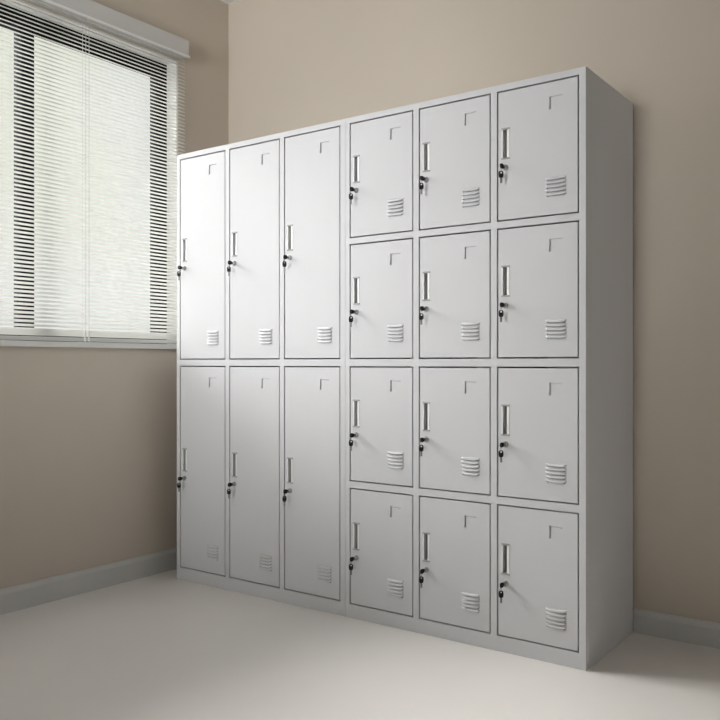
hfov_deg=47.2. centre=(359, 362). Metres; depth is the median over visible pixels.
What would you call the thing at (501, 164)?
keys
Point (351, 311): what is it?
keys
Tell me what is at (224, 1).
ceiling
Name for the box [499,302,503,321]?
keys
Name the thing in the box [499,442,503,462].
keys
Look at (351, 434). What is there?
keys
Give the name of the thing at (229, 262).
keys
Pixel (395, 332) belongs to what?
vent
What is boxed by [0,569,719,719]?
floor
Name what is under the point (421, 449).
keys
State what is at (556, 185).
vent
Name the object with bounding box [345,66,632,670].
tall cabinet
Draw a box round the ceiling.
[220,0,239,3]
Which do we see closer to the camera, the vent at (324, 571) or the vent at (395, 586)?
the vent at (395, 586)
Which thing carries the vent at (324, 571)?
attached to the tall cabinet at (261, 346)
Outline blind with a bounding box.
[0,0,189,343]
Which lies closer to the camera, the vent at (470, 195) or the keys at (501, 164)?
the keys at (501, 164)
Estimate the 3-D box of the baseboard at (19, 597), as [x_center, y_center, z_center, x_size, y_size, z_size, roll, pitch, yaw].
[-2.037,0.897,2.140,0.014,0.092,4.748,0,0,36]
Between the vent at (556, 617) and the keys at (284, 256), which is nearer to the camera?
the vent at (556, 617)
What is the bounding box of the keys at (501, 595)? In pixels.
[499,583,503,602]
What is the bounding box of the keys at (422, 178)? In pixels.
[419,176,424,193]
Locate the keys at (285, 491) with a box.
[282,489,287,505]
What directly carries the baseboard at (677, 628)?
attached to the wall at (294, 64)
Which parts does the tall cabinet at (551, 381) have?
handle, handle, handle, handle, door, door, door, door, handle, handle, handle, handle, door, door, door, door, handle, handle, handle, handle, door, door, door, door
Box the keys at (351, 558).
[349,557,354,574]
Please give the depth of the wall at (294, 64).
2.88 m
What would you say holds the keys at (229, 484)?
in the tall cabinet at (261, 346)
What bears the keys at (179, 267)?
in the tall cabinet at (261, 346)
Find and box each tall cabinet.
[177,119,344,615]
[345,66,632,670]
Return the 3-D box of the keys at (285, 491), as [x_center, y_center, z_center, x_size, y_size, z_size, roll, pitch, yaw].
[-0.288,0.523,3.201,0.027,0.064,0.014,0,0,-38]
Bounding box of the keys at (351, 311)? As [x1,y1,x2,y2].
[349,310,354,326]
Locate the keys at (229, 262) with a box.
[227,261,232,275]
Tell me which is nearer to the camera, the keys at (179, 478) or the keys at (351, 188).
the keys at (351, 188)
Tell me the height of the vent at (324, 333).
0.059 m
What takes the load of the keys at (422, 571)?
in the tall cabinet at (551, 381)
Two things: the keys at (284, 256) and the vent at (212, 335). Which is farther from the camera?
the vent at (212, 335)
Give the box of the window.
[0,0,177,348]
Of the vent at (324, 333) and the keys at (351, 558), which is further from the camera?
the vent at (324, 333)
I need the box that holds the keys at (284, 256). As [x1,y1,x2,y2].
[282,255,287,270]
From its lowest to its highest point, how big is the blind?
1.390 m
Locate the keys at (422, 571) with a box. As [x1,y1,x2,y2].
[419,569,424,587]
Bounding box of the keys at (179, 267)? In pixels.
[177,266,182,280]
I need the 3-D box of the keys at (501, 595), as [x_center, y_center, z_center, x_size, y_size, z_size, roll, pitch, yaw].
[0.460,0.741,2.659,0.027,0.064,0.014,0,0,-38]
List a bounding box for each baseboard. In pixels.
[0,548,176,614]
[633,609,719,648]
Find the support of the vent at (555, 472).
attached to the tall cabinet at (551, 381)
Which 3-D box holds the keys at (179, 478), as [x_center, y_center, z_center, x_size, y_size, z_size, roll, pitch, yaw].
[-0.775,0.523,3.554,0.027,0.064,0.014,0,0,-38]
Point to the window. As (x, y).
(17, 343)
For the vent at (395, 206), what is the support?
attached to the tall cabinet at (551, 381)
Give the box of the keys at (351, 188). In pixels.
[349,187,354,203]
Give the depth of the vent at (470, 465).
2.75 m
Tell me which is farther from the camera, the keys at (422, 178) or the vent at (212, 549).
the vent at (212, 549)
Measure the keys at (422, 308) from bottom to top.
0.064 m
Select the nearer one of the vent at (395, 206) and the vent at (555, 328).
the vent at (555, 328)
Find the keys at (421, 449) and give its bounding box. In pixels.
[419,438,424,455]
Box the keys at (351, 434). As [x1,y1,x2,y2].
[349,433,354,450]
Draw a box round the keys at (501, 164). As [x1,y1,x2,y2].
[499,163,503,182]
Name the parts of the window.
sash, sill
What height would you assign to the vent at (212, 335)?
0.059 m
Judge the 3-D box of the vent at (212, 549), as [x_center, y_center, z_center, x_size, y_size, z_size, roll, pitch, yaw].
[-0.622,0.798,3.474,0.069,0.059,0.005,0,0,36]
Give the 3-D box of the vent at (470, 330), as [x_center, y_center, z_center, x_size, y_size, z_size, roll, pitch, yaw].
[0.369,-0.107,2.755,0.069,0.059,0.005,0,0,36]
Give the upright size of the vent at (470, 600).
0.059 m
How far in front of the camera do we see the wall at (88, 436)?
3.48 m
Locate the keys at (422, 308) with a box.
[419,306,424,324]
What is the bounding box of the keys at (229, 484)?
[227,483,232,498]
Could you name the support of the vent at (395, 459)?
attached to the tall cabinet at (551, 381)
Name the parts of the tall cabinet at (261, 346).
handle, handle, door, door, handle, handle, door, door, handle, handle, door, door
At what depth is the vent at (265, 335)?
3.30 m
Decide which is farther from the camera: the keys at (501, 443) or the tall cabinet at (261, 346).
the tall cabinet at (261, 346)
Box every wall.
[0,0,228,588]
[229,0,719,622]
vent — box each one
[207,330,218,344]
[207,544,218,559]
[259,329,271,343]
[259,554,271,570]
[318,327,331,342]
[318,565,331,582]
[387,198,403,215]
[387,324,403,340]
[387,451,403,468]
[387,578,403,596]
[462,187,479,205]
[462,322,479,339]
[462,457,479,475]
[462,592,479,611]
[546,175,566,195]
[546,319,566,337]
[546,463,566,482]
[546,607,566,629]
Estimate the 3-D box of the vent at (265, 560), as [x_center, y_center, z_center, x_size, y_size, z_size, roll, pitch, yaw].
[-0.378,0.798,3.297,0.069,0.059,0.005,0,0,36]
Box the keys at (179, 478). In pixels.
[177,477,182,491]

